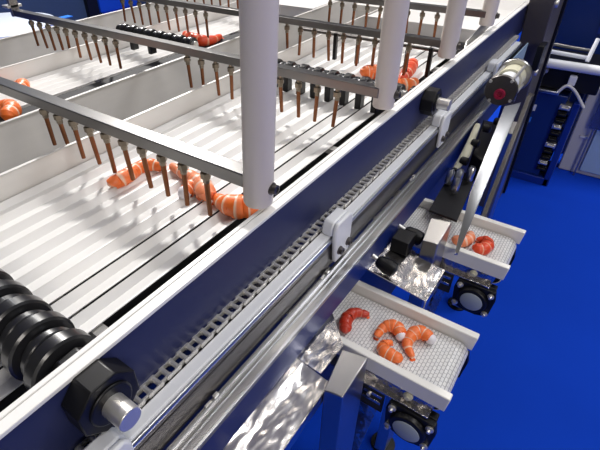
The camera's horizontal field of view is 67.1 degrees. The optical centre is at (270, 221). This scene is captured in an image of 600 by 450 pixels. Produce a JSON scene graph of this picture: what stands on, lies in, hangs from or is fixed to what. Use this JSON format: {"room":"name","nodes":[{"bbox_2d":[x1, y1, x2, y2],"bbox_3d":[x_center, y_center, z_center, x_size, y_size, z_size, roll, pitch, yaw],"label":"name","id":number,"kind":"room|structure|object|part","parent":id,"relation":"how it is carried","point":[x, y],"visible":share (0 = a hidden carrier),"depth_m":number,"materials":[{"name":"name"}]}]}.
{"room":"factory floor","nodes":[
{"label":"factory floor","id":0,"kind":"room"},
{"bbox_2d":[290,28,599,449],"bbox_3d":[0.314,-1.652,4.451,11.900,0.035,11.900,23,43,29],"label":"floor","id":1,"kind":"structure","parent":0,"point":[530,380],"depth_m":1.62,"materials":[{"name":"smooth blue paint"}]},
{"bbox_2d":[0,12,52,38],"bbox_3d":[-2.108,-1.308,3.610,0.868,0.514,0.868,23,43,29],"label":"round table","id":2,"kind":"object","parent":1,"relation":"on","point":[9,25],"visible":0.16,"depth_m":3.41,"materials":[{"name":"white laminate"}]},
{"bbox_2d":[0,0,149,25],"bbox_3d":[-1.423,-4.287,5.606,0.112,2.870,9.030,23,43,29],"label":"wall","id":3,"kind":"structure","parent":1,"relation":"on","point":[79,9],"depth_m":5.24,"materials":[{"name":"blue paint"}]},
{"bbox_3d":[-2.202,-3.614,4.731,0.070,2.870,0.140,23,43,29],"label":"frame post","id":4,"kind":"part","parent":3,"relation":"part of","materials":[{"name":"black plastic"}]},
{"bbox_2d":[97,0,136,13],"bbox_3d":[-1.946,-3.042,5.537,0.070,0.980,0.602,23,43,29],"label":"screen","id":5,"kind":"object","parent":1,"relation":"on","point":[105,6],"visible":0.42,"depth_m":5.63,"materials":[{"name":"blue"}]},
{"bbox_2d":[112,96,484,449],"bbox_3d":[-0.227,-0.049,1.593,1.287,0.840,1.960,23,43,29],"label":"base frame","id":6,"kind":"object","parent":1,"relation":"on","point":[370,278],"visible":0.02,"depth_m":1.18,"materials":[{"name":"silver metal"}]},
{"bbox_2d":[0,0,235,67],"bbox_3d":[-0.737,-0.613,1.627,0.009,0.183,2.030,23,43,29],"label":"wall","id":7,"kind":"structure","parent":6,"relation":"on","point":[22,47],"depth_m":1.63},
{"bbox_2d":[0,15,238,105],"bbox_3d":[-0.540,-0.357,1.320,0.195,0.148,1.617,23,43,29],"label":"trough","id":8,"kind":"object","parent":6,"relation":"on","point":[63,79],"visible":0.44,"depth_m":1.34,"materials":[{"name":"silver metal"}]},
{"bbox_2d":[0,99,21,120],"bbox_3d":[-0.625,-0.252,1.050,0.103,0.053,0.085,23,43,29],"label":"shrimp","id":9,"kind":"object","parent":8,"relation":"on","point":[9,108],"visible":0.87,"depth_m":1.03,"materials":[{"name":"orange food"}]},
{"bbox_2d":[14,78,29,86],"bbox_3d":[-0.663,-0.355,1.193,0.083,0.044,0.054,23,43,29],"label":"shrimp","id":10,"kind":"object","parent":8,"relation":"on","point":[23,81],"visible":0.2,"depth_m":1.18,"materials":[{"name":"orange food"}]},
{"bbox_2d":[0,2,236,80],"bbox_3d":[-0.505,-0.553,1.460,0.007,0.088,2.030,23,43,29],"label":"wall","id":11,"kind":"structure","parent":8,"relation":"attached to","point":[40,65],"depth_m":1.35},
{"bbox_2d":[0,32,238,122],"bbox_3d":[-0.406,-0.363,1.214,0.158,0.004,1.645,23,43,29],"label":"rim","id":12,"kind":"object","parent":8,"relation":"attached to","point":[173,57],"visible":0.22,"depth_m":1.27,"materials":[{"name":"black"}]},
{"bbox_2d":[116,23,198,53],"bbox_3d":[-0.347,-0.544,1.366,0.337,0.071,0.038,23,43,29],"label":"roller","id":13,"kind":"object","parent":8,"relation":"on","point":[179,38],"visible":0.52,"depth_m":1.34,"materials":[{"name":"black rubber"}]},
{"bbox_2d":[182,31,223,45],"bbox_3d":[-0.229,-0.623,1.528,0.152,0.047,0.120,-3,37,-3],"label":"shrimp","id":14,"kind":"object","parent":8,"relation":"on","point":[203,40],"visible":0.76,"depth_m":1.49,"materials":[{"name":"orange food"}]},
{"bbox_2d":[21,31,238,107],"bbox_3d":[-0.619,-0.487,1.615,0.292,0.008,2.030,23,43,29],"label":"strip","id":15,"kind":"object","parent":6,"relation":"on","point":[64,92],"visible":0.02,"depth_m":1.70,"materials":[{"name":"silver metal"}]},
{"bbox_2d":[0,1,356,173],"bbox_3d":[-0.224,-0.397,1.321,0.008,0.183,2.030,23,43,29],"label":"wall","id":16,"kind":"structure","parent":6,"relation":"on","point":[24,138],"depth_m":1.15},
{"bbox_2d":[0,34,444,411],"bbox_3d":[-0.022,-0.139,1.012,0.383,0.148,1.617,23,43,29],"label":"bed","id":17,"kind":"object","parent":6,"relation":"on","point":[93,251],"visible":0.37,"depth_m":0.74,"materials":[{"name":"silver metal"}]},
{"bbox_2d":[0,268,93,390],"bbox_3d":[-0.364,0.079,0.547,0.419,0.074,0.074,23,43,29],"label":"roller","id":18,"kind":"object","parent":17,"relation":"on","point":[34,336],"visible":0.84,"depth_m":0.45,"materials":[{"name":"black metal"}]},
{"bbox_2d":[106,158,166,188],"bbox_3d":[-0.247,-0.087,0.820,0.115,0.038,0.044,-28,44,-31],"label":"shrimp","id":19,"kind":"object","parent":17,"relation":"on","point":[121,178],"visible":0.82,"depth_m":0.80,"materials":[{"name":"orange food"}]},
{"bbox_2d":[178,179,194,198],"bbox_3d":[-0.137,-0.063,0.787,0.034,0.037,0.082,3,37,6],"label":"shrimp","id":20,"kind":"object","parent":17,"relation":"on","point":[190,181],"visible":0.41,"depth_m":0.76,"materials":[{"name":"orange food"}]},
{"bbox_2d":[0,6,383,202],"bbox_3d":[-0.062,-0.366,1.196,0.007,0.088,2.030,23,43,29],"label":"wall","id":21,"kind":"structure","parent":17,"relation":"attached to","point":[14,181],"depth_m":0.94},
{"bbox_2d":[169,163,215,201],"bbox_3d":[-0.142,-0.077,0.796,0.039,0.042,0.162,-23,42,-26],"label":"shrimp","id":22,"kind":"object","parent":17,"relation":"on","point":[198,185],"visible":0.69,"depth_m":0.75,"materials":[{"name":"orange food"}]},
{"bbox_2d":[212,193,258,218],"bbox_3d":[-0.061,-0.027,0.727,0.108,0.052,0.056,14,39,20],"label":"shrimp","id":23,"kind":"object","parent":17,"relation":"on","point":[232,205],"visible":0.75,"depth_m":0.70,"materials":[{"name":"orange food"}]},
{"bbox_2d":[277,59,407,113],"bbox_3d":[0.125,-0.332,1.083,0.414,0.074,0.042,23,43,29],"label":"roller","id":24,"kind":"object","parent":17,"relation":"on","point":[287,86],"visible":0.27,"depth_m":1.06,"materials":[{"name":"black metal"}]},
{"bbox_2d":[360,64,376,79],"bbox_3d":[0.273,-0.403,1.213,0.070,0.040,0.039,-9,37,-10],"label":"shrimp","id":25,"kind":"object","parent":17,"relation":"on","point":[367,70],"visible":0.58,"depth_m":1.20,"materials":[{"name":"orange food"}]},
{"bbox_2d":[398,58,417,77],"bbox_3d":[0.374,-0.407,1.224,0.037,0.048,0.151,15,40,21],"label":"shrimp","id":26,"kind":"object","parent":17,"relation":"on","point":[413,62],"visible":0.54,"depth_m":1.20,"materials":[{"name":"orange food"}]},
{"bbox_2d":[398,77,418,91],"bbox_3d":[0.326,-0.349,1.146,0.109,0.049,0.094,8,38,12],"label":"shrimp","id":27,"kind":"object","parent":17,"relation":"on","point":[408,82],"visible":0.41,"depth_m":1.11,"materials":[{"name":"orange food"}]},
{"bbox_2d":[279,0,335,16],"bbox_3d":[0.129,-0.867,1.946,0.322,0.190,0.336,23,43,29],"label":"plate","id":28,"kind":"object","parent":6,"relation":"on","point":[292,8],"visible":0.12,"depth_m":1.77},
{"bbox_2d":[131,43,521,449],"bbox_3d":[0.303,-0.102,0.970,0.070,0.114,1.869,23,43,29],"label":"support beam","id":29,"kind":"structure","parent":6,"relation":"attached to","point":[222,416],"depth_m":0.65,"materials":[{"name":"silver metal"}]},
{"bbox_2d":[83,427,133,449],"bbox_3d":[-0.157,0.245,0.441,0.035,0.077,0.054,23,43,29],"label":"bracket","id":30,"kind":"object","parent":29,"relation":"on","point":[112,439],"visible":1,"depth_m":0.43,"materials":[{"name":"white metal"}]},
{"bbox_2d":[0,1,528,449],"bbox_3d":[0.317,-0.244,0.985,0.020,0.102,2.044,23,43,29],"label":"rail","id":31,"kind":"object","parent":29,"relation":"attached to","point":[151,333],"visible":0.83,"depth_m":0.56,"materials":[{"name":"white"}]},
{"bbox_2d":[51,347,140,435],"bbox_3d":[-0.162,0.163,0.427,0.088,0.063,0.063,23,43,29],"label":"shaft bearing","id":32,"kind":"object","parent":31,"relation":"attached to","point":[101,396],"visible":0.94,"depth_m":0.41,"materials":[{"name":"black plastic"}]},
{"bbox_2d":[239,0,279,208],"bbox_3d":[-0.005,-0.447,0.299,0.084,1.042,0.046,-4,37,-3],"label":"support post","id":33,"kind":"object","parent":31,"relation":"on","point":[258,19],"visible":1,"depth_m":0.50,"materials":[{"name":"beige plastic"}]},
{"bbox_2d":[0,77,242,215],"bbox_3d":[-0.526,-0.235,0.919,1.256,0.103,0.025,23,43,29],"label":"bar","id":34,"kind":"object","parent":33,"relation":"attached to","point":[187,155],"visible":0.94,"depth_m":0.72,"materials":[{"name":"metal"}]},
{"bbox_2d":[372,0,409,109],"bbox_3d":[0.205,-0.636,0.544,0.052,1.041,0.046,23,43,29],"label":"support post","id":35,"kind":"object","parent":31,"relation":"on","point":[395,12],"visible":1,"depth_m":0.78,"materials":[{"name":"white metal"}]},
{"bbox_2d":[13,9,378,126],"bbox_3d":[-0.303,-0.420,1.162,1.256,0.102,0.022,23,43,29],"label":"bar","id":36,"kind":"object","parent":35,"relation":"attached to","point":[319,79],"visible":0.89,"depth_m":1.06,"materials":[{"name":"metal"}]},
{"bbox_2d":[2,0,21,16],"bbox_3d":[-0.829,-0.822,1.337,0.034,0.392,0.049,23,43,29],"label":"hanger","id":37,"kind":"object","parent":36,"relation":"attached to","point":[12,5],"visible":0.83,"depth_m":1.43,"materials":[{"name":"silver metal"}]},
{"bbox_2d":[409,86,451,115],"bbox_3d":[0.343,-0.261,0.975,0.088,0.055,0.055,23,43,29],"label":"block","id":38,"kind":"object","parent":31,"relation":"attached to","point":[432,100],"visible":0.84,"depth_m":0.95,"materials":[{"name":"black plastic"}]},
{"bbox_2d":[438,0,467,58],"bbox_3d":[0.412,-0.810,0.768,0.052,1.037,0.046,23,43,29],"label":"support post","id":39,"kind":"object","parent":31,"relation":"on","point":[455,11],"visible":1,"depth_m":1.03,"materials":[{"name":"white metal"}]},
{"bbox_2d":[120,0,440,77],"bbox_3d":[-0.084,-0.603,1.397,1.260,0.102,0.043,23,43,29],"label":"bar","id":40,"kind":"object","parent":39,"relation":"attached to","point":[360,31],"depth_m":1.25,"materials":[{"name":"metal"}]},
{"bbox_3d":[0.265,-0.456,1.214,0.420,0.072,0.011,23,43,29],"label":"wiper strip","id":41,"kind":"part","parent":40,"relation":"part of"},
{"bbox_3d":[0.265,-0.482,1.195,0.420,0.008,0.008,23,43,29],"label":"rod","id":42,"kind":"part","parent":40,"relation":"part of","materials":[{"name":"metal"}]},
{"bbox_2d":[465,26,489,46],"bbox_3d":[0.584,-0.532,1.272,0.010,0.050,0.238,23,43,29],"label":"flap","id":43,"kind":"object","parent":31,"relation":"attached to","point":[481,29],"visible":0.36,"depth_m":1.26,"materials":[{"name":"silver metal"}]},
{"bbox_2d":[479,0,499,25],"bbox_3d":[0.608,-0.976,0.979,0.052,1.032,0.046,23,43,29],"label":"support post","id":44,"kind":"object","parent":31,"relation":"on","point":[490,7],"visible":1,"depth_m":1.26,"materials":[{"name":"white metal"}]},
{"bbox_2d":[186,0,485,36],"bbox_3d":[0.099,-0.764,1.594,1.256,0.100,0.021,23,43,29],"label":"bar","id":45,"kind":"object","parent":44,"relation":"attached to","point":[423,7],"visible":0.62,"depth_m":1.39,"materials":[{"name":"metal"}]},
{"bbox_2d":[223,358,327,449],"bbox_3d":[-0.008,0.276,0.605,0.076,0.041,0.214,23,43,29],"label":"chute","id":46,"kind":"object","parent":29,"relation":"attached to","point":[277,422],"visible":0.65,"depth_m":0.61,"materials":[{"name":"silver metal"}]},
{"bbox_2d":[74,35,518,449],"bbox_3d":[0.291,-0.171,0.957,0.017,0.008,1.947,23,43,29],"label":"chain","id":47,"kind":"object","parent":29,"relation":"on","point":[420,128],"visible":0.84,"depth_m":0.64,"materials":[{"name":"silver metal"}]},
{"bbox_2d":[297,313,342,373],"bbox_3d":[0.087,0.186,0.713,0.051,0.018,0.120,23,43,29],"label":"chute","id":48,"kind":"object","parent":29,"relation":"attached to","point":[326,343],"visible":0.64,"depth_m":0.70,"materials":[{"name":"silver metal"}]},
{"bbox_2d":[122,41,520,440],"bbox_3d":[0.294,-0.147,0.944,0.017,0.018,1.869,23,43,29],"label":"guide","id":49,"kind":"object","parent":29,"relation":"on","point":[166,394],"visible":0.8,"depth_m":0.60,"materials":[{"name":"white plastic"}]},
{"bbox_2d":[322,207,352,261],"bbox_3d":[0.109,0.022,0.731,0.035,0.077,0.054,23,43,29],"label":"bracket","id":50,"kind":"object","parent":29,"relation":"on","point":[337,225],"visible":1,"depth_m":0.71,"materials":[{"name":"white plastic"}]},
{"bbox_2d":[371,254,398,276],"bbox_3d":[0.201,0.078,0.804,0.051,0.032,0.029,23,43,29],"label":"handle","id":51,"kind":"object","parent":29,"relation":"attached to","point":[387,266],"visible":1,"depth_m":0.79,"materials":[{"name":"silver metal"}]},
{"bbox_2d":[368,242,444,308],"bbox_3d":[0.243,0.094,0.841,0.131,0.041,0.094,23,43,29],"label":"chute","id":52,"kind":"object","parent":29,"relation":"attached to","point":[417,276],"visible":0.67,"depth_m":0.82,"materials":[{"name":"silver metal"}]},
{"bbox_2d":[390,226,415,255],"bbox_3d":[0.259,0.031,0.870,0.036,0.030,0.066,23,43,29],"label":"sensor box","id":53,"kind":"object","parent":52,"relation":"on","point":[402,242],"visible":0.91,"depth_m":0.85,"materials":[{"name":"black plastic"}]},
{"bbox_2d":[398,224,424,244],"bbox_3d":[0.273,0.025,0.883,0.054,0.032,0.029,23,43,29],"label":"handle","id":54,"kind":"object","parent":29,"relation":"attached to","point":[419,234],"visible":0.74,"depth_m":0.87,"materials":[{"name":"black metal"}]},
{"bbox_2d":[431,109,451,147],"bbox_3d":[0.392,-0.214,1.038,0.035,0.077,0.054,23,43,29],"label":"bracket","id":55,"kind":"object","parent":29,"relation":"on","point":[441,118],"visible":0.96,"depth_m":1.02,"materials":[{"name":"white plastic"}]},
{"bbox_2d":[429,117,499,221],"bbox_3d":[0.484,-0.115,1.119,0.071,0.213,0.406,20,42,26],"label":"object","id":56,"kind":"object","parent":29,"relation":"attached to","point":[449,203],"visible":0.95,"depth_m":1.07,"materials":[{"name":"black metal"}]},
{"bbox_3d":[0.486,-0.184,1.105,0.025,0.060,0.157,21,42,27],"label":"cam plate","id":57,"kind":"part","parent":56,"relation":"part of","materials":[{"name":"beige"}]},
{"bbox_2d":[486,59,501,76],"bbox_3d":[0.652,-0.432,1.320,0.035,0.077,0.054,23,43,29],"label":"bracket","id":58,"kind":"object","parent":29,"relation":"on","point":[493,66],"visible":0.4,"depth_m":1.29,"materials":[{"name":"white plastic"}]},
{"bbox_2d":[484,58,532,105],"bbox_3d":[0.618,-0.352,1.184,0.087,0.113,0.153,23,43,29],"label":"motor","id":59,"kind":"object","parent":29,"relation":"attached to","point":[514,74],"visible":1,"depth_m":1.15,"materials":[{"name":"metal"}]},
{"bbox_3d":[0.593,-0.387,1.176,0.008,0.007,0.144,23,43,29],"label":"tie rod","id":60,"kind":"part","parent":59,"relation":"part of","materials":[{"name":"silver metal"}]},
{"bbox_3d":[0.639,-0.336,1.172,0.008,0.007,0.144,23,43,29],"label":"tie rod","id":61,"kind":"part","parent":59,"relation":"part of","materials":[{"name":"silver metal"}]},
{"bbox_3d":[0.631,-0.378,1.148,0.008,0.007,0.144,23,43,29],"label":"tie rod","id":62,"kind":"part","parent":59,"relation":"part of","materials":[{"name":"silver metal"}]},
{"bbox_2d":[513,43,527,58],"bbox_3d":[0.762,-0.469,1.452,0.004,0.104,0.448,23,43,29],"label":"gusset plate","id":63,"kind":"object","parent":29,"relation":"attached to","point":[521,53],"visible":0.27,"depth_m":1.53,"materials":[{"name":"blue metal"}]},
{"bbox_2d":[282,267,479,449],"bbox_3d":[0.177,0.293,0.857,0.308,0.317,0.192,23,43,29],"label":"conveyor","id":64,"kind":"object","parent":6,"relation":"attached to","point":[418,387],"visible":0.77,"depth_m":0.73,"materials":[{"name":"white"}]},
{"bbox_2d":[339,308,369,333],"bbox_3d":[0.142,0.169,0.782,0.075,0.031,0.036,-26,43,-29],"label":"shrimp","id":65,"kind":"object","parent":64,"relation":"on","point":[347,317],"visible":1,"depth_m":0.77,"materials":[{"name":"red food"}]},
{"bbox_3d":[0.158,0.381,0.830,0.060,0.210,0.003,23,43,29],"label":"wedge leg","id":66,"kind":"part","parent":64,"relation":"part of","materials":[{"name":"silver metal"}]},
{"bbox_3d":[0.131,0.239,0.742,0.276,0.027,0.013,23,43,29],"label":"plate","id":67,"kind":"part","parent":64,"relation":"part of","materials":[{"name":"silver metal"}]},
{"bbox_2d":[373,319,405,340],"bbox_3d":[0.197,0.184,0.759,0.059,0.031,0.040,1,37,3],"label":"shrimp","id":68,"kind":"object","parent":64,"relation":"on","point":[393,326],"visible":0.99,"depth_m":0.75,"materials":[{"name":"orange food"}]},
{"bbox_2d":[377,339,402,362],"bbox_3d":[0.189,0.209,0.728,0.036,0.029,0.052,-3,37,-3],"label":"shrimp","id":69,"kind":"object","parent":64,"relation":"on","point":[384,350],"visible":0.98,"depth_m":0.71,"materials":[{"name":"orange food"}]},
{"bbox_2d":[402,325,435,361],"bbox_3d":[0.236,0.198,0.739,0.070,0.030,0.045,-29,45,-32],"label":"shrimp","id":70,"kind":"object","parent":64,"relation":"on","point":[417,332],"visible":1,"depth_m":0.74,"materials":[{"name":"orange food"}]},
{"bbox_2d":[400,51,449,73],"bbox_3d":[0.560,-0.562,1.653,0.411,0.036,0.280,23,43,29],"label":"tray","id":71,"kind":"object","parent":6,"relation":"on","point":[445,60],"visible":0.02,"depth_m":1.65,"materials":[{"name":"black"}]},
{"bbox_2d":[367,0,510,53],"bbox_3d":[0.608,-0.665,1.661,0.411,0.190,0.336,23,43,29],"label":"plate","id":72,"kind":"object","parent":6,"relation":"on","point":[470,24],"visible":0.06,"depth_m":1.53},
{"bbox_2d":[364,189,525,316],"bbox_3d":[0.374,0.129,1.071,0.308,0.317,0.192,23,43,29],"label":"conveyor","id":73,"kind":"object","parent":6,"relation":"attached to","point":[474,292],"visible":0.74,"depth_m":0.93,"materials":[{"name":"white plastic"}]},
{"bbox_3d":[0.355,0.216,1.044,0.060,0.210,0.003,23,43,29],"label":"wedge leg","id":74,"kind":"part","parent":73,"relation":"part of","materials":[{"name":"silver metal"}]},
{"bbox_3d":[0.328,0.075,0.956,0.276,0.027,0.013,23,43,29],"label":"plate","id":75,"kind":"part","parent":73,"relation":"part of","materials":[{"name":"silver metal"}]},
{"bbox_2d":[451,231,475,246],"bbox_3d":[0.410,0.038,0.949,0.071,0.036,0.034,-23,42,-27],"label":"shrimp","id":76,"kind":"object","parent":73,"relation":"on","point":[470,237],"visible":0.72,"depth_m":0.93,"materials":[{"name":"orange food"}]},
{"bbox_2d":[470,236,493,254],"bbox_3d":[0.437,0.051,0.930,0.041,0.035,0.063,16,40,22],"label":"shrimp","id":77,"kind":"object","parent":73,"relation":"on","point":[485,245],"visible":0.95,"depth_m":0.91,"materials":[{"name":"orange food"}]},
{"bbox_2d":[454,93,534,254],"bbox_3d":[0.526,-0.126,1.067,0.050,0.206,0.605,20,42,26],"label":"brace","id":78,"kind":"object","parent":73,"relation":"attached to","point":[509,112],"visible":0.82,"depth_m":1.04,"materials":[{"name":"silver metal"}]},
{"bbox_2d":[319,350,367,449],"bbox_3d":[0.115,0.522,0.875,0.070,0.771,0.077,23,43,29],"label":"frame leg","id":79,"kind":"object","parent":1,"relation":"on","point":[343,389],"visible":1,"depth_m":0.66,"materials":[{"name":"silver metal"}]},
{"bbox_2d":[371,218,451,449],"bbox_3d":[0.322,0.336,1.091,0.070,0.804,0.072,23,43,29],"label":"frame leg","id":80,"kind":"object","parent":1,"relation":"on","point":[434,241],"visible":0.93,"depth_m":0.87,"materials":[{"name":"silver metal"}]},
{"bbox_2d":[356,0,529,38],"bbox_3d":[0.645,-0.853,2.495,1.281,1.015,0.944,23,43,29],"label":"deck","id":81,"kind":"object","parent":1,"relation":"on","point":[511,5],"visible":0.02,"depth_m":1.93,"materials":[{"name":"metal"}]},
{"bbox_2d":[448,121,523,310],"bbox_3d":[0.722,0.022,1.541,0.070,0.752,0.077,23,43,29],"label":"frame leg","id":82,"kind":"object","parent":1,"relation":"on","point":[504,148],"visible":0.19,"depth_m":1.40,"materials":[{"name":"silver metal"}]},
{"bbox_2d":[479,0,567,206],"bbox_3d":[1.016,-0.724,1.696,0.105,1.750,0.636,23,43,29],"label":"column","id":83,"kind":"structure","parent":1,"relation":"on","point":[543,18],"depth_m":1.68,"materials":[{"name":"black metal"}]},
{"bbox_3d":[1.125,-0.792,1.783,0.038,1.750,0.328,23,43,29],"label":"edge trim","id":84,"kind":"part","parent":83,"relation":"part of","materials":[{"name":"black plastic"}]},
{"bbox_2d":[511,86,584,185],"bbox_3d":[1.425,-0.491,2.413,0.290,0.504,0.248,23,43,29],"label":"base cabinet","id":85,"kind":"object","parent":1,"relation":"on","point":[550,109],"visible":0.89,"depth_m":2.31,"materials":[{"name":"blue metal"}]},
{"bbox_3d":[1.326,-0.659,2.233,0.189,0.018,0.052,23,43,29],"label":"rail","id":86,"kind":"part","parent":85,"relation":"part of","materials":[{"name":"silver metal"}]},
{"bbox_2d":[540,38,599,108],"bbox_3d":[1.493,-0.776,2.205,0.322,0.289,0.392,23,43,29],"label":"tube rack","id":87,"kind":"object","parent":85,"relation":"on","point":[577,72],"visible":0.74,"depth_m":2.12,"materials":[{"name":"white metal"}]},
{"bbox_2d":[498,0,599,153],"bbox_3d":[1.771,-1.060,2.239,0.854,1.610,0.161,23,43,29],"label":"cover","id":88,"kind":"object","parent":1,"relation":"on","point":[580,23],"visible":0.06,"depth_m":2.37,"materials":[{"name":"blue"}]},
{"bbox_3d":[1.758,-1.327,2.029,0.854,0.931,0.028,23,43,29],"label":"panel","id":89,"kind":"part","parent":88,"relation":"part of","materials":[{"name":"blue"}]},
{"bbox_2d":[558,88,599,178],"bbox_3d":[1.923,-0.443,2.355,0.581,0.476,0.217,23,43,29],"label":"stand","id":90,"kind":"object","parent":1,"relation":"on","point":[589,165],"visible":0.71,"depth_m":2.44,"materials":[{"name":"paint"}]},
{"bbox_2d":[572,103,599,174],"bbox_3d":[1.788,-0.468,2.264,0.308,0.630,0.008,23,43,29],"label":"panel","id":91,"kind":"object","parent":90,"relation":"attached to","point":[595,124],"visible":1,"depth_m":2.34,"materials":[{"name":"blue"}]},
{"bbox_3d":[1.903,-0.381,2.261,0.480,0.434,0.012,23,43,29],"label":"blue door","id":92,"kind":"part","parent":90,"relation":"part of","materials":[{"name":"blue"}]}
]}

